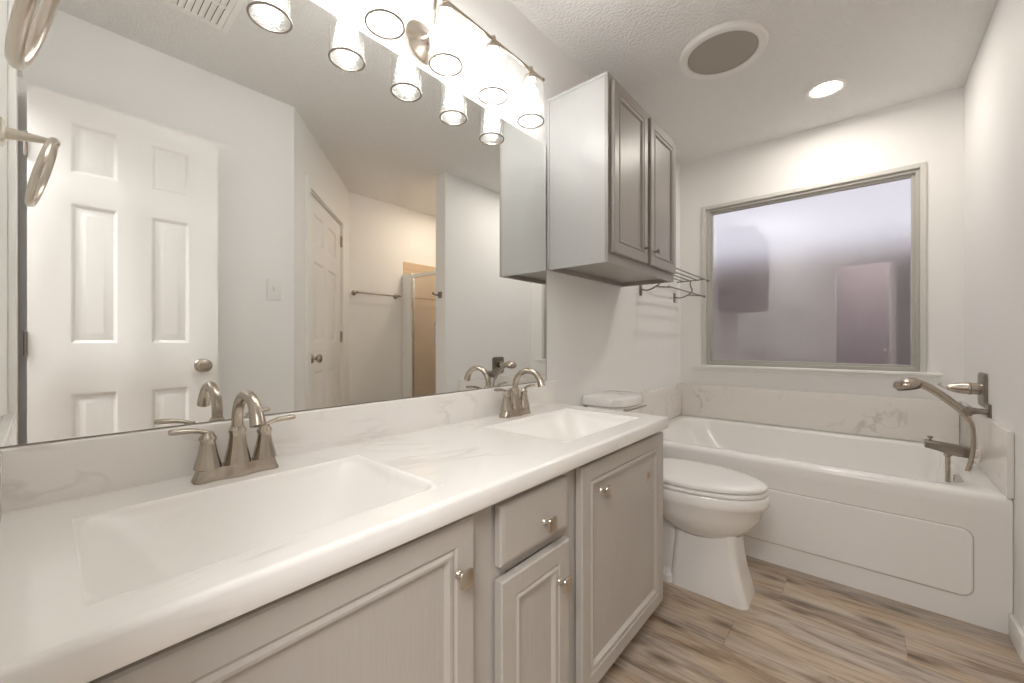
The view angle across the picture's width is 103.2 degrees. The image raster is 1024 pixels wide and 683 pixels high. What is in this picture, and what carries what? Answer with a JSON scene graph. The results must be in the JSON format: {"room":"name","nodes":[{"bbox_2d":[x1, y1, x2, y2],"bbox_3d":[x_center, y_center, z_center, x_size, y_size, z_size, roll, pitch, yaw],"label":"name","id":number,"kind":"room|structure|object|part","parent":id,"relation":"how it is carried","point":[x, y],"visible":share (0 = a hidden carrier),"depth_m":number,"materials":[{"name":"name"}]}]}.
{"room":"bathroom","nodes":[
{"label":"bathroom","id":0,"kind":"room"},
{"bbox_2d":[6,0,679,447],"bbox_3d":[0.179,-0.158,1.948,0.120,2.430,3.310,0,0,41],"label":"wall","id":1,"kind":"structure","parent":0,"point":[601,337],"depth_m":1.88,"materials":[{"name":"white paint"}]},
{"bbox_2d":[0,0,545,447],"bbox_3d":[-0.352,-0.351,1.238,0.006,1.052,1.538,0,0,41],"label":"wall mirror","id":2,"kind":"object","parent":1,"relation":"attached to","point":[203,203],"visible":1,"depth_m":0.93,"materials":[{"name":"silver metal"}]},
{"bbox_2d":[0,380,555,512],"bbox_3d":[-0.328,0.242,1.254,0.021,0.134,1.595,0,0,41],"label":"backsplash","id":3,"kind":"structure","parent":1,"relation":"attached to","point":[33,475],"depth_m":0.83,"materials":[{"name":"white stone"}]},
{"bbox_2d":[364,0,544,128],"bbox_3d":[-0.224,-0.969,1.266,0.162,0.244,1.004,0,0,41],"label":"vanity light","id":4,"kind":"object","parent":1,"relation":"attached to","point":[420,40],"visible":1,"depth_m":1.29,"materials":[{"name":"white glass"}]},
{"bbox_3d":[-0.340,-0.954,1.089,0.060,0.100,0.060,0,0,41],"label":"bulb","id":5,"kind":"part","parent":4,"relation":"part of","materials":[{"name":"white glass"}]},
{"bbox_3d":[-0.272,-0.963,1.294,0.054,0.128,0.128,0,0,41],"label":"wall plate","id":6,"kind":"part","parent":4,"relation":"part of","materials":[{"name":"silver metal"}]},
{"bbox_3d":[-0.231,-1.024,1.259,0.071,0.133,0.010,0,0,41],"label":"arm","id":7,"kind":"part","parent":4,"relation":"part of","materials":[{"name":"silver metal"}]},
{"bbox_2d":[438,0,453,19],"bbox_3d":[-0.203,-1.030,1.247,0.048,0.058,0.048,0,0,41],"label":"socket","id":8,"kind":"object","parent":4,"relation":"attached to","point":[445,9],"depth_m":1.23,"materials":[{"name":"silver metal"}]},
{"bbox_3d":[-0.203,-0.954,1.247,0.060,0.100,0.060,0,0,41],"label":"bulb","id":9,"kind":"part","parent":4,"relation":"part of","materials":[{"name":"white glass"}]},
{"bbox_2d":[486,35,499,55],"bbox_3d":[-0.065,-1.030,1.406,0.048,0.058,0.048,0,0,41],"label":"socket","id":10,"kind":"object","parent":4,"relation":"attached to","point":[493,47],"depth_m":1.39,"materials":[{"name":"silver metal"}]},
{"bbox_3d":[-0.065,-0.954,1.406,0.060,0.100,0.060,0,0,41],"label":"bulb","id":11,"kind":"part","parent":4,"relation":"part of","materials":[{"name":"white glass"}]},
{"bbox_3d":[0.072,-0.954,1.565,0.060,0.100,0.060,0,0,41],"label":"bulb","id":12,"kind":"part","parent":4,"relation":"part of","materials":[{"name":"white glass"}]},
{"bbox_2d":[525,66,536,84],"bbox_3d":[0.072,-1.030,1.565,0.048,0.058,0.048,0,0,41],"label":"socket","id":13,"kind":"object","parent":4,"relation":"attached to","point":[531,77],"depth_m":1.55,"materials":[{"name":"silver metal"}]},
{"bbox_2d":[547,71,675,286],"bbox_3d":[0.532,-0.706,1.996,0.348,0.766,0.749,0,0,41],"label":"upper cabinet","id":14,"kind":"object","parent":1,"relation":"attached to","point":[611,167],"visible":1,"depth_m":1.76,"materials":[{"name":"grey paint"}]},
{"bbox_3d":[0.271,-0.706,1.732,0.298,0.766,0.007,0,0,41],"label":"panel","id":15,"kind":"part","parent":14,"relation":"part of","materials":[{"name":"grey paint"}]},
{"bbox_3d":[0.517,-0.712,1.770,0.018,0.698,0.337,0,0,41],"label":"cabinet door","id":16,"kind":"part","parent":14,"relation":"part of","materials":[{"name":"grey paint"}]},
{"bbox_3d":[0.624,-0.706,1.919,0.014,0.766,0.745,0,0,41],"label":"frame","id":17,"kind":"part","parent":14,"relation":"part of","materials":[{"name":"grey paint"}]},
{"bbox_3d":[0.760,-0.712,2.051,0.018,0.698,0.336,0,0,41],"label":"cabinet door","id":18,"kind":"part","parent":14,"relation":"part of","materials":[{"name":"grey paint"}]},
{"bbox_2d":[640,383,681,419],"bbox_3d":[1.001,0.442,2.791,0.017,0.240,0.960,0,0,41],"label":"marble slab","id":19,"kind":"object","parent":1,"relation":"attached to","point":[666,401],"visible":0.51,"depth_m":2.86,"materials":[{"name":"white stone"}]},
{"bbox_2d":[639,268,709,302],"bbox_3d":[1.120,-0.376,2.771,0.222,0.163,0.776,0,0,41],"label":"towel rack","id":20,"kind":"object","parent":1,"relation":"attached to","point":[681,281],"visible":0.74,"depth_m":2.79,"materials":[{"name":"silver metal"}]},
{"bbox_2d":[509,0,997,164],"bbox_3d":[0.575,-1.413,0.405,2.740,0.080,5.365,0,0,41],"label":"ceiling","id":21,"kind":"structure","parent":0,"point":[889,53],"depth_m":1.95,"materials":[{"name":"white paint"}]},
{"bbox_2d":[679,20,768,79],"bbox_3d":[0.991,-1.361,1.917,0.372,0.023,0.372,0,0,41],"label":"ceiling speaker","id":22,"kind":"object","parent":21,"relation":"attached to","point":[724,49],"visible":1,"depth_m":1.88,"materials":[{"name":"white paint"}]},
{"bbox_2d":[688,30,757,73],"bbox_3d":[0.991,-1.358,1.917,0.295,0.010,0.295,0,0,41],"label":"grille","id":23,"kind":"object","parent":22,"relation":"attached to","point":[726,51],"depth_m":1.90,"materials":[{"name":"beige metal"}]},
{"bbox_2d":[806,78,846,98],"bbox_3d":[1.703,-1.370,2.203,0.180,0.006,0.180,0,0,41],"label":"recessed light","id":24,"kind":"object","parent":21,"relation":"in","point":[826,88],"visible":1,"depth_m":2.20,"materials":[{"name":"white paint"}]},
{"bbox_2d":[598,555,1023,682],"bbox_3d":[0.613,1.087,0.372,2.900,0.060,5.365,0,0,41],"label":"floor","id":25,"kind":"structure","parent":0,"point":[797,626],"depth_m":1.43,"materials":[{"name":"brown wood"}]},
{"bbox_2d":[87,431,662,682],"bbox_3d":[-0.132,0.689,1.081,0.538,0.737,1.583,0,0,41],"label":"vanity cabinet","id":26,"kind":"object","parent":25,"relation":"on","point":[550,581],"visible":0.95,"depth_m":0.84,"materials":[{"name":"grey paint"}]},
{"bbox_3d":[-0.272,0.650,0.567,0.020,0.630,0.590,0,0,41],"label":"cabinet door","id":27,"kind":"part","parent":26,"relation":"part of","materials":[{"name":"grey paint"}]},
{"bbox_2d":[0,380,668,682],"bbox_3d":[-0.134,0.292,1.087,0.532,0.234,1.596,0,0,41],"label":"countertop","id":28,"kind":"structure","parent":26,"relation":"on","point":[111,556],"depth_m":0.71,"materials":[{"name":"white stone"}]},
{"bbox_2d":[168,390,295,484],"bbox_3d":[-0.562,0.188,0.854,0.186,0.183,0.184,0,0,1],"label":"faucet","id":29,"kind":"object","parent":28,"relation":"on","point":[238,462],"visible":1,"depth_m":0.83,"materials":[{"name":"silver metal"}]},
{"bbox_3d":[-0.628,0.179,0.796,0.021,0.023,0.070,0,0,41],"label":"handle lever","id":30,"kind":"part","parent":29,"relation":"part of","materials":[{"name":"silver metal"}]},
{"bbox_3d":[-0.612,0.216,0.818,0.045,0.075,0.045,0,0,41],"label":"handle","id":31,"kind":"part","parent":29,"relation":"part of","materials":[{"name":"silver metal"}]},
{"bbox_3d":[-0.579,0.215,0.856,0.047,0.076,0.047,0,0,41],"label":"spout","id":32,"kind":"part","parent":29,"relation":"part of","materials":[{"name":"silver metal"}]},
{"bbox_3d":[-0.531,0.145,0.814,0.149,0.098,0.028,0,0,41],"label":"spout","id":33,"kind":"part","parent":29,"relation":"part of","materials":[{"name":"silver metal"}]},
{"bbox_3d":[-0.545,0.216,0.895,0.045,0.075,0.045,0,0,41],"label":"handle","id":34,"kind":"part","parent":29,"relation":"part of","materials":[{"name":"silver metal"}]},
{"bbox_3d":[-0.527,0.179,0.913,0.021,0.023,0.070,0,0,41],"label":"handle lever","id":35,"kind":"part","parent":29,"relation":"part of","materials":[{"name":"silver metal"}]},
{"bbox_2d":[72,455,442,606],"bbox_3d":[-0.413,0.344,0.714,0.326,0.130,0.480,0,0,41],"label":"sink basin","id":36,"kind":"object","parent":28,"relation":"in","point":[119,553],"depth_m":0.73,"materials":[{"name":"white ceramic"}]},
{"bbox_2d":[494,368,544,417],"bbox_3d":[0.030,0.188,1.543,0.186,0.183,0.184,0,0,1],"label":"faucet","id":37,"kind":"object","parent":28,"relation":"on","point":[513,405],"visible":1,"depth_m":1.52,"materials":[{"name":"silver metal"}]},
{"bbox_3d":[-0.036,0.179,1.485,0.021,0.023,0.070,0,0,41],"label":"handle lever","id":38,"kind":"part","parent":37,"relation":"part of","materials":[{"name":"silver metal"}]},
{"bbox_3d":[-0.021,0.216,1.506,0.045,0.075,0.045,0,0,41],"label":"handle","id":39,"kind":"part","parent":37,"relation":"part of","materials":[{"name":"silver metal"}]},
{"bbox_3d":[0.013,0.215,1.545,0.047,0.076,0.047,0,0,41],"label":"spout","id":40,"kind":"part","parent":37,"relation":"part of","materials":[{"name":"silver metal"}]},
{"bbox_3d":[0.046,0.216,1.583,0.045,0.075,0.045,0,0,41],"label":"handle","id":41,"kind":"part","parent":37,"relation":"part of","materials":[{"name":"silver metal"}]},
{"bbox_3d":[0.061,0.145,1.503,0.149,0.098,0.028,0,0,41],"label":"spout","id":42,"kind":"part","parent":37,"relation":"part of","materials":[{"name":"silver metal"}]},
{"bbox_3d":[0.065,0.179,1.602,0.021,0.023,0.070,0,0,41],"label":"handle lever","id":43,"kind":"part","parent":37,"relation":"part of","materials":[{"name":"silver metal"}]},
{"bbox_2d":[485,408,638,441],"bbox_3d":[0.189,0.344,1.415,0.319,0.130,0.488,0,0,41],"label":"sink basin","id":44,"kind":"object","parent":28,"relation":"in","point":[562,424],"depth_m":1.55,"materials":[{"name":"white ceramic"}]},
{"bbox_3d":[-0.089,0.429,0.741,0.028,0.033,0.033,0,0,41],"label":"knob","id":45,"kind":"part","parent":26,"relation":"part of","materials":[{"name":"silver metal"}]},
{"bbox_3d":[0.020,0.643,0.943,0.020,0.647,1.573,0,0,41],"label":"frame","id":46,"kind":"part","parent":26,"relation":"part of","materials":[{"name":"grey paint"}]},
{"bbox_3d":[0.054,0.406,0.944,0.020,0.129,0.254,0,0,41],"label":"drawer","id":47,"kind":"part","parent":26,"relation":"part of","materials":[{"name":"grey paint"}]},
{"bbox_3d":[0.056,0.733,0.945,0.020,0.464,0.258,0,0,41],"label":"cabinet door","id":48,"kind":"part","parent":26,"relation":"part of","materials":[{"name":"grey paint"}]},
{"bbox_3d":[0.086,0.422,0.944,0.028,0.033,0.033,0,0,41],"label":"knob","id":49,"kind":"part","parent":26,"relation":"part of","materials":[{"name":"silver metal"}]},
{"bbox_3d":[0.127,0.589,0.991,0.028,0.033,0.033,0,0,41],"label":"knob","id":50,"kind":"part","parent":26,"relation":"part of","materials":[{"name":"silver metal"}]},
{"bbox_3d":[0.265,0.423,1.149,0.028,0.033,0.033,0,0,41],"label":"knob","id":51,"kind":"part","parent":26,"relation":"part of","materials":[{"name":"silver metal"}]},
{"bbox_3d":[0.370,0.652,1.308,0.020,0.630,0.582,0,0,41],"label":"cabinet door","id":52,"kind":"part","parent":26,"relation":"part of","materials":[{"name":"grey paint"}]},
{"bbox_2d":[583,390,769,609],"bbox_3d":[0.739,0.664,1.888,0.792,0.785,0.410,0,0,41],"label":"toilet","id":53,"kind":"object","parent":25,"relation":"on","point":[708,509],"visible":0.7,"depth_m":1.67,"materials":[{"name":"white ceramic"}]},
{"bbox_3d":[0.547,0.296,2.106,0.218,0.049,0.332,0,0,41],"label":"tank lid","id":54,"kind":"part","parent":53,"relation":"part of","materials":[{"name":"white ceramic"}]},
{"bbox_3d":[0.539,0.487,2.113,0.184,0.330,0.316,0,0,41],"label":"tank","id":55,"kind":"part","parent":53,"relation":"part of","materials":[{"name":"white ceramic"}]},
{"bbox_3d":[0.617,0.337,2.014,0.170,0.032,0.038,0,0,-32],"label":"flush lever","id":56,"kind":"part","parent":53,"relation":"part of","materials":[{"name":"silver metal"}]},
{"bbox_3d":[0.820,0.610,1.793,0.528,0.018,0.360,0,0,41],"label":"seat","id":57,"kind":"part","parent":53,"relation":"part of","materials":[{"name":"white plastic"}]},
{"bbox_3d":[0.818,0.584,1.794,0.531,0.027,0.360,0,0,41],"label":"seat lid","id":58,"kind":"part","parent":53,"relation":"part of","materials":[{"name":"white plastic"}]},
{"bbox_3d":[0.815,0.721,1.797,0.558,0.203,0.372,0,0,41],"label":"bowl","id":59,"kind":"part","parent":53,"relation":"part of","materials":[{"name":"white ceramic"}]},
{"bbox_2d":[662,415,1013,634],"bbox_3d":[1.550,0.810,2.303,1.486,0.493,0.972,0,0,41],"label":"bathtub","id":60,"kind":"object","parent":25,"relation":"on","point":[880,516],"visible":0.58,"depth_m":1.75,"materials":[{"name":"white ceramic"}]},
{"bbox_3d":[1.236,0.832,1.938,1.289,0.254,0.009,0,0,41],"label":"apron panel","id":61,"kind":"part","parent":60,"relation":"part of","materials":[{"name":"white plastic"}]},
{"bbox_2d":[680,87,963,441],"bbox_3d":[2.292,-0.158,2.387,2.740,2.430,0.120,0,0,41],"label":"wall","id":62,"kind":"structure","parent":0,"point":[930,129],"depth_m":2.47,"materials":[{"name":"white paint"}]},
{"bbox_2d":[692,162,942,380],"bbox_3d":[1.885,-0.397,2.676,1.305,1.224,0.115,0,0,41],"label":"window","id":63,"kind":"structure","parent":62,"relation":"in","point":[829,278],"depth_m":2.60,"materials":[{"name":"glass"}]},
{"bbox_3d":[1.905,-0.406,2.692,1.068,1.095,0.006,0,0,41],"label":"pane","id":64,"kind":"part","parent":63,"relation":"part of","materials":[{"name":"glass"}]},
{"bbox_3d":[1.864,0.193,2.652,1.305,0.044,0.049,0,0,41],"label":"sill","id":65,"kind":"part","parent":63,"relation":"part of","materials":[{"name":"white paint"}]},
{"bbox_2d":[682,383,958,444],"bbox_3d":[1.864,0.442,2.666,1.451,0.240,0.018,0,0,41],"label":"marble slab","id":66,"kind":"object","parent":62,"relation":"attached to","point":[912,419],"visible":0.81,"depth_m":2.54,"materials":[{"name":"white stone"}]},
{"bbox_2d":[964,0,1023,630],"bbox_3d":[2.113,-0.158,1.722,0.125,2.430,1.120,0,0,41],"label":"wall","id":67,"kind":"structure","parent":0,"point":[994,85],"depth_m":1.64,"materials":[{"name":"white paint"}]},
{"bbox_2d":[893,377,991,480],"bbox_3d":[1.922,0.402,1.829,0.302,0.475,0.102,0,0,41],"label":"shower","id":68,"kind":"object","parent":67,"relation":"attached to","point":[907,383],"visible":0.8,"depth_m":1.78,"materials":[{"name":"silver metal"}]},
{"bbox_3d":[1.925,0.251,1.826,0.193,0.172,0.037,0,0,41],"label":"shower handle","id":69,"kind":"part","parent":68,"relation":"part of","materials":[{"name":"silver metal"}]},
{"bbox_2d":[937,372,987,407],"bbox_3d":[2.052,0.215,1.860,0.147,0.152,0.152,0,0,41],"label":"tub valve","id":70,"kind":"object","parent":67,"relation":"attached to","point":[980,388],"visible":0.98,"depth_m":1.82,"materials":[{"name":"silver metal"}]},
{"bbox_3d":[2.060,0.212,1.854,0.105,0.055,0.055,0,0,41],"label":"handle","id":71,"kind":"part","parent":70,"relation":"part of","materials":[{"name":"silver metal"}]},
{"bbox_3d":[2.103,0.215,1.816,0.012,0.152,0.152,0,0,41],"label":"wall plate","id":72,"kind":"part","parent":70,"relation":"part of","materials":[{"name":"silver metal"}]},
{"bbox_2d":[959,401,1013,498],"bbox_3d":[2.105,0.442,1.823,0.018,0.240,0.976,0,0,41],"label":"marble slab","id":73,"kind":"object","parent":67,"relation":"attached to","point":[995,441],"visible":0.79,"depth_m":1.61,"materials":[{"name":"white stone"}]},
{"bbox_2d":[924,435,980,482],"bbox_3d":[2.009,0.541,1.858,0.172,0.205,0.068,0,0,41],"label":"tub spout","id":74,"kind":"object","parent":73,"relation":"attached to","point":[948,449],"visible":0.88,"depth_m":1.86,"materials":[{"name":"silver metal"}]},
{"bbox_3d":[2.001,0.490,1.865,0.150,0.061,0.054,0,0,41],"label":"spout","id":75,"kind":"part","parent":74,"relation":"part of","materials":[{"name":"silver metal"}]},
{"bbox_2d":[1009,613,1023,662],"bbox_3d":[1.784,1.014,1.353,0.139,0.085,0.159,0,0,41],"label":"baseboard","id":76,"kind":"structure","parent":67,"relation":"attached to","point":[1016,633],"depth_m":1.38,"materials":[{"name":"white paint"}]},
{"bbox_3d":[-0.351,-0.158,0.145,1.680,2.430,0.110,0,0,41],"label":"wall","id":77,"kind":"structure","parent":0,"visible":0},
{"bbox_2d":[5,0,59,69],"bbox_3d":[-0.549,-0.399,0.451,0.170,0.179,0.091,0,0,41],"label":"towel ring","id":78,"kind":"object","parent":77,"relation":"attached to","point":[25,38],"visible":1,"depth_m":0.45,"materials":[{"name":"silver metal"}]}
]}

